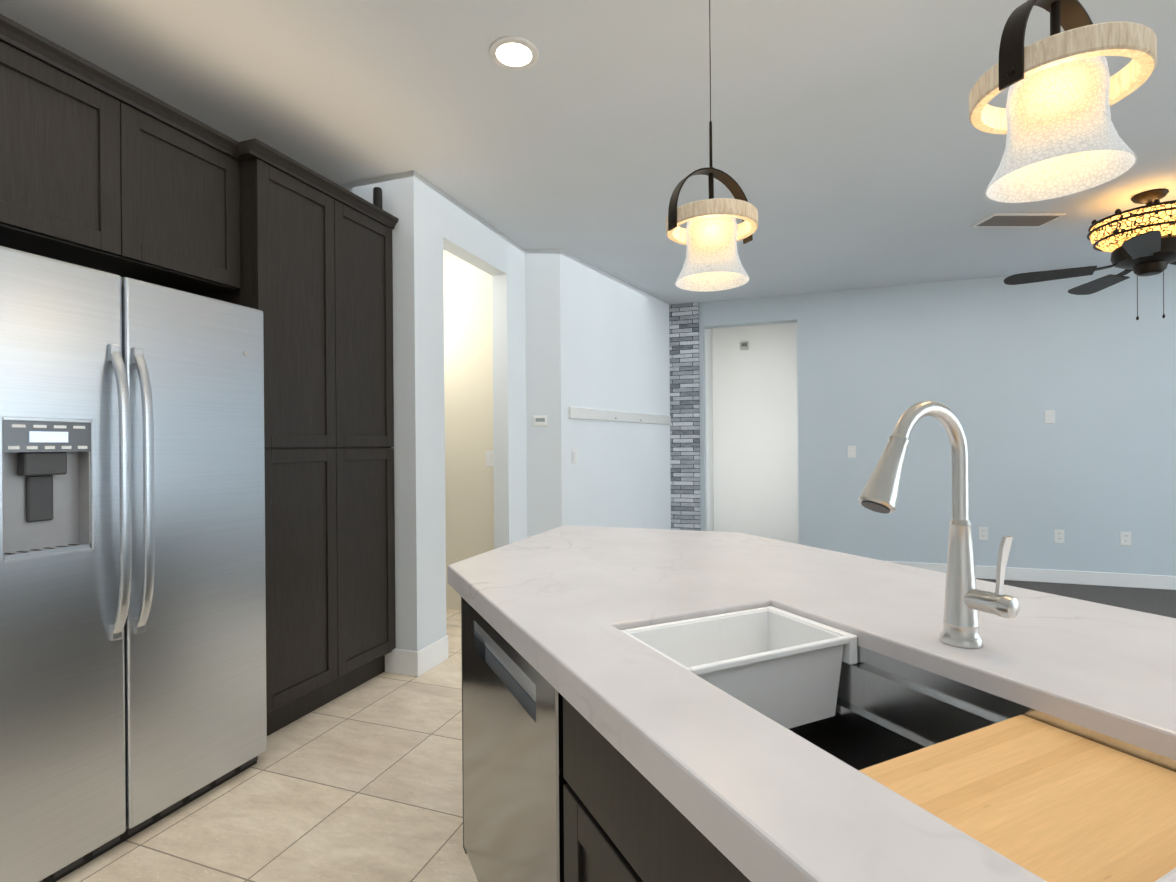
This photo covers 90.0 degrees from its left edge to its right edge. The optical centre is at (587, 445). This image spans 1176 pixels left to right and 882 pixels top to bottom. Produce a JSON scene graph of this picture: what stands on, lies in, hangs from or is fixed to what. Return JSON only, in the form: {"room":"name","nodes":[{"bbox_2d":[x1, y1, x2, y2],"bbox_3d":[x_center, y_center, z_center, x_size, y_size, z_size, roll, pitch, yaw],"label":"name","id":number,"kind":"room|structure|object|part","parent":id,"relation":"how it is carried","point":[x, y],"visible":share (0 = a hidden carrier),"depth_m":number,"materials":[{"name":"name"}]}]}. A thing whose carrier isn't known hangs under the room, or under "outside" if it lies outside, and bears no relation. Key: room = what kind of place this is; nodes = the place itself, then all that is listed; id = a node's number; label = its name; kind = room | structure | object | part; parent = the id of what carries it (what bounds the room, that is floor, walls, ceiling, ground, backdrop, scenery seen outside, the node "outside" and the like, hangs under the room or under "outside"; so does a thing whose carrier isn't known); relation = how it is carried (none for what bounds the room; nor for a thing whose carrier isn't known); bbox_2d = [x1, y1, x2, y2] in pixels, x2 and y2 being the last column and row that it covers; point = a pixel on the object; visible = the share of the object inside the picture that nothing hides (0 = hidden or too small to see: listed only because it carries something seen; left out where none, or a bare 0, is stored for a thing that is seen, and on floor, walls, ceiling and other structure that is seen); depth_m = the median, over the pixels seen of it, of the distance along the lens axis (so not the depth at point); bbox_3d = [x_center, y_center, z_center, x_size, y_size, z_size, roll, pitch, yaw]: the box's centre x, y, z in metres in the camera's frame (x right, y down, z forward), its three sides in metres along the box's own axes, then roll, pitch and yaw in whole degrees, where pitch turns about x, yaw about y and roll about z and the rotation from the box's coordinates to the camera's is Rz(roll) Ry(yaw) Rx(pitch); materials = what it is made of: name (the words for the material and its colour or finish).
{"room":"kitchen","nodes":[
{"label":"kitchen","id":0,"kind":"room"},
{"bbox_2d":[0,14,147,273],"bbox_3d":[-1.978,-0.938,1.892,0.630,0.588,0.614,0,0,20],"label":"upper cabinet","id":1,"kind":"object","parent":0,"relation":"attached to","point":[102,170],"depth_m":1.88,"materials":[{"name":"black wood"}]},
{"bbox_2d":[116,94,239,297],"bbox_3d":[-1.830,-0.940,2.307,0.630,0.588,0.522,0,0,20],"label":"upper cabinet","id":2,"kind":"object","parent":0,"relation":"attached to","point":[194,168],"depth_m":2.26,"materials":[{"name":"black wood"}]},
{"bbox_2d":[340,170,445,650],"bbox_3d":[-1.928,-0.115,3.691,2.210,2.740,0.280,0,0,20],"label":"wall","id":3,"kind":"structure","parent":0,"point":[412,201],"depth_m":3.23,"materials":[{"name":"white paint"}]},
{"bbox_2d":[385,635,448,676],"bbox_3d":[-0.969,1.180,3.344,0.220,0.135,0.295,0,0,20],"label":"baseboard","id":4,"kind":"structure","parent":3,"relation":"attached to","point":[415,663],"depth_m":3.22,"materials":[{"name":"paint"}]},
{"bbox_2d":[443,250,493,609],"bbox_3d":[-1.617,-0.118,4.737,2.090,2.740,0.100,0,0,20],"label":"wall","id":5,"kind":"structure","parent":0,"point":[468,391],"depth_m":4.43,"materials":[{"name":"beige paint"}]},
{"bbox_2d":[486,451,493,466],"bbox_3d":[-0.725,0.095,4.360,0.075,0.118,0.008,0,0,20],"label":"hall light switch","id":6,"kind":"object","parent":5,"relation":"attached to","point":[489,459],"visible":0.81,"depth_m":4.36,"materials":[{"name":"white plastic"}]},
{"bbox_2d":[443,192,526,548],"bbox_3d":[-0.711,-0.125,3.988,0.120,2.740,1.100,0,0,20],"label":"wall","id":7,"kind":"structure","parent":0,"point":[509,403],"depth_m":4.23,"materials":[{"name":"white paint"}]},
{"bbox_2d":[0,0,1175,304],"bbox_3d":[1.596,-1.562,1.564,10.700,0.100,10.700,0,0,20],"label":"ceiling","id":8,"kind":"structure","parent":0,"point":[852,148],"depth_m":2.64,"materials":[{"name":"paint"}]},
{"bbox_2d":[489,36,538,70],"bbox_3d":[-0.282,-1.493,2.242,0.188,0.008,0.188,0,0,20],"label":"recessed light","id":9,"kind":"object","parent":8,"relation":"in","point":[515,53],"visible":1,"depth_m":2.24,"materials":[{"name":"paint"}]},
{"bbox_2d":[666,0,757,291],"bbox_3d":[0.380,-1.004,1.823,0.300,0.994,0.279,0,0,-25],"label":"pendant light","id":10,"kind":"object","parent":8,"relation":"hanging from","point":[711,234],"visible":1,"depth_m":1.76,"materials":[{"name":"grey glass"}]},
{"bbox_2d":[971,213,1065,226],"bbox_3d":[2.889,-1.516,3.958,0.480,0.012,0.220,0,0,-1],"label":"ceiling vent","id":11,"kind":"object","parent":8,"relation":"in","point":[1016,219],"visible":0.96,"depth_m":3.93,"materials":[{"name":"metal"}]},
{"bbox_2d":[969,0,1156,202],"bbox_3d":[0.893,-1.008,1.126,0.300,0.994,0.279,0,0,-25],"label":"pendant light","id":12,"kind":"object","parent":8,"relation":"hanging from","point":[1052,119],"visible":1,"depth_m":1.07,"materials":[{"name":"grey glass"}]},
{"bbox_2d":[1004,189,1175,319],"bbox_3d":[3.393,-1.144,3.610,1.382,0.763,1.382,0,0,20],"label":"ceiling fan","id":13,"kind":"object","parent":8,"relation":"hanging from","point":[1139,241],"visible":1,"depth_m":3.52,"materials":[{"name":"brown metal"}]},
{"bbox_3d":[3.039,-1.109,3.774,0.612,0.054,0.150,0,0,29],"label":"blade","id":14,"kind":"part","parent":13,"relation":"part of","materials":[{"name":"black wood"}]},
{"bbox_3d":[3.491,-1.113,3.987,0.150,0.054,0.612,0,0,11],"label":"blade","id":15,"kind":"part","parent":13,"relation":"part of","materials":[{"name":"black wood"}]},
{"bbox_3d":[3.103,-1.109,3.279,0.612,0.054,0.150,0,0,-43],"label":"blade","id":16,"kind":"part","parent":13,"relation":"part of","materials":[{"name":"black wood"}]},
{"bbox_2d":[525,249,670,537],"bbox_3d":[0.181,-0.132,5.501,0.780,2.740,2.350,0,0,20],"label":"wall","id":17,"kind":"structure","parent":0,"point":[596,338],"depth_m":4.90,"materials":[{"name":"white paint"}]},
{"bbox_2d":[533,415,547,426],"bbox_3d":[-0.364,-0.188,4.479,0.110,0.085,0.013,0,0,0],"label":"thermostat","id":18,"kind":"object","parent":17,"relation":"attached to","point":[540,421],"visible":1,"depth_m":4.47,"materials":[{"name":"white plastic"}]},
{"bbox_2d":[572,448,576,462],"bbox_3d":[-0.106,0.080,4.637,0.008,0.118,0.075,0,0,31],"label":"wall switch","id":19,"kind":"object","parent":17,"relation":"attached to","point":[574,455],"visible":1,"depth_m":4.63,"materials":[{"name":"white plastic"}]},
{"bbox_2d":[569,407,670,424],"bbox_3d":[0.368,-0.264,5.416,0.023,0.090,1.974,0,0,31],"label":"wall rail","id":20,"kind":"object","parent":17,"relation":"attached to","point":[589,413],"depth_m":5.21,"materials":[{"name":"paint"}]},
{"bbox_2d":[56,578,1175,881],"bbox_3d":[1.618,1.278,1.565,10.700,0.100,10.700,0,0,20],"label":"floor","id":21,"kind":"structure","parent":0,"point":[362,782],"depth_m":2.06,"materials":[{"name":"tile"}]},
{"bbox_2d":[0,246,266,881],"bbox_3d":[-1.765,0.363,2.001,0.850,1.782,0.925,0,0,20],"label":"fridge","id":22,"kind":"object","parent":21,"relation":"on","point":[132,602],"visible":1,"depth_m":1.80,"materials":[{"name":"grey metal"}]},
{"bbox_3d":[-1.537,0.337,1.646,0.062,1.732,0.410,0,0,20],"label":"door","id":23,"kind":"part","parent":22,"relation":"part of","materials":[{"name":"metal"}]},
{"bbox_3d":[-1.425,0.142,1.790,0.064,0.902,0.030,0,0,20],"label":"handle","id":24,"kind":"part","parent":22,"relation":"part of","materials":[{"name":"metal"}]},
{"bbox_3d":[-1.402,0.142,1.854,0.064,0.902,0.030,0,0,20],"label":"handle","id":25,"kind":"part","parent":22,"relation":"part of","materials":[{"name":"metal"}]},
{"bbox_3d":[-1.380,0.335,2.084,0.062,1.732,0.508,0,0,20],"label":"door","id":26,"kind":"part","parent":22,"relation":"part of","materials":[{"name":"metal"}]},
{"bbox_2d":[212,138,343,735],"bbox_3d":[-1.619,0.008,2.742,0.720,2.488,0.430,0,0,20],"label":"tall cabinet","id":27,"kind":"object","parent":21,"relation":"on","point":[290,213],"depth_m":2.62,"materials":[{"name":"black wood"}]},
{"bbox_2d":[340,186,395,693],"bbox_3d":[-1.474,0.007,3.147,0.720,2.488,0.430,0,0,20],"label":"tall cabinet","id":28,"kind":"object","parent":21,"relation":"on","point":[367,514],"depth_m":3.03,"materials":[{"name":"black wood"}]},
{"bbox_2d":[373,187,382,209],"bbox_3d":[-1.137,-1.316,3.181,0.048,0.150,0.048,0,0,20],"label":"speaker","id":29,"kind":"object","parent":28,"relation":"on","point":[377,196],"visible":0.5,"depth_m":3.16,"materials":[{"name":"black plastic"}]},
{"bbox_2d":[448,525,1175,881],"bbox_3d":[0.669,0.778,0.681,1.100,0.915,3.800,0,0,-25],"label":"kitchen island","id":30,"kind":"object","parent":21,"relation":"on","point":[598,745],"visible":0.88,"depth_m":0.93,"materials":[{"name":"white stone"}]},
{"bbox_2d":[462,598,566,881],"bbox_3d":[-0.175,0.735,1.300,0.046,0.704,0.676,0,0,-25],"label":"dishwasher","id":31,"kind":"object","parent":30,"relation":"in","point":[514,781],"depth_m":1.23,"materials":[{"name":"metal"}]},
{"bbox_2d":[475,622,535,701],"bbox_3d":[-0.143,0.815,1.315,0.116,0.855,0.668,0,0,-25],"label":"handle","id":32,"kind":"object","parent":31,"relation":"attached to","point":[502,674],"depth_m":1.30,"materials":[{"name":"grey metal"}]},
{"bbox_2d":[621,606,857,728],"bbox_3d":[0.261,0.407,1.052,0.371,0.145,0.216,0,0,-25],"label":"bin","id":33,"kind":"object","parent":30,"relation":"in","point":[781,667],"visible":0.69,"depth_m":1.03,"materials":[{"name":"white plastic"}]},
{"bbox_2d":[858,401,1019,647],"bbox_3d":[0.533,0.125,0.895,0.250,0.392,0.114,0,0,-25],"label":"faucet","id":34,"kind":"object","parent":30,"relation":"on","point":[966,600],"visible":0.98,"depth_m":0.94,"materials":[{"name":"silver metal"}]},
{"bbox_2d":[789,645,1175,771],"bbox_3d":[0.371,0.473,0.821,0.415,0.239,0.775,0,0,-25],"label":"sink","id":35,"kind":"object","parent":30,"relation":"in","point":[891,704],"depth_m":0.93,"materials":[{"name":"metal"}]},
{"bbox_2d":[858,714,1175,881],"bbox_3d":[0.473,0.373,0.604,0.369,0.020,0.250,0,0,-25],"label":"cutting board","id":36,"kind":"object","parent":30,"relation":"in","point":[1046,802],"visible":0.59,"depth_m":0.61,"materials":[{"name":"brown wood"}]},
{"bbox_2d":[705,329,713,530],"bbox_3d":[1.322,-0.142,6.632,0.100,2.740,0.550,0,0,20],"label":"wall","id":37,"kind":"structure","parent":0,"point":[709,430],"depth_m":6.61,"materials":[{"name":"white paint"}]},
{"bbox_2d":[712,322,798,543],"bbox_3d":[1.919,-0.146,6.764,1.134,2.740,0.100,0,0,20],"label":"wall","id":38,"kind":"structure","parent":0,"point":[755,439],"depth_m":6.71,"materials":[{"name":"white paint"}]},
{"bbox_2d":[740,341,748,349],"bbox_3d":[1.794,-1.145,6.745,0.100,0.100,0.012,0,0,20],"label":"light switch","id":39,"kind":"object","parent":38,"relation":"attached to","point":[744,345],"visible":1,"depth_m":6.74,"materials":[{"name":"white plastic"}]},
{"bbox_2d":[699,264,1175,575],"bbox_3d":[4.416,-0.165,5.152,7.430,2.740,0.150,0,0,20],"label":"wall","id":40,"kind":"structure","parent":0,"point":[997,366],"depth_m":5.33,"materials":[{"name":"blue paint"}]},
{"bbox_2d":[669,302,700,530],"bbox_3d":[1.032,-0.139,6.258,0.308,2.739,0.049,0,0,20],"label":"stone wall","id":41,"kind":"structure","parent":40,"relation":"attached to","point":[684,413],"depth_m":6.23,"materials":[{"name":"grey stone"}]},
{"bbox_2d":[847,446,855,457],"bbox_3d":[2.569,0.059,5.729,0.075,0.118,0.008,0,0,20],"label":"light switch","id":42,"kind":"object","parent":40,"relation":"attached to","point":[851,451],"visible":1,"depth_m":5.73,"materials":[{"name":"white plastic"}]},
{"bbox_2d":[978,527,987,539],"bbox_3d":[3.603,0.801,5.362,0.075,0.118,0.007,0,0,20],"label":"electrical outlet","id":43,"kind":"object","parent":40,"relation":"attached to","point":[982,533],"visible":1,"depth_m":5.36,"materials":[{"name":"white plastic"}]},
{"bbox_2d":[887,561,1175,589],"bbox_3d":[5.005,1.143,4.857,6.143,0.115,0.014,0,0,20],"label":"baseboard","id":44,"kind":"structure","parent":40,"relation":"attached to","point":[1095,578],"depth_m":5.13,"materials":[{"name":"paint"}]},
{"bbox_2d":[1045,410,1054,423],"bbox_3d":[4.076,-0.253,5.189,0.075,0.118,0.008,0,0,20],"label":"light switch","id":45,"kind":"object","parent":40,"relation":"attached to","point":[1049,416],"visible":1,"depth_m":5.19,"materials":[{"name":"white plastic"}]},
{"bbox_2d":[1054,529,1064,542],"bbox_3d":[4.143,0.797,5.169,0.075,0.118,0.007,0,0,20],"label":"electrical outlet","id":46,"kind":"object","parent":40,"relation":"attached to","point":[1058,536],"visible":1,"depth_m":5.17,"materials":[{"name":"white plastic"}]},
{"bbox_2d":[1120,532,1130,545],"bbox_3d":[4.583,0.793,5.011,0.075,0.118,0.007,0,0,20],"label":"electrical outlet","id":47,"kind":"object","parent":40,"relation":"attached to","point":[1125,538],"visible":1,"depth_m":5.01,"materials":[{"name":"white plastic"}]}
]}

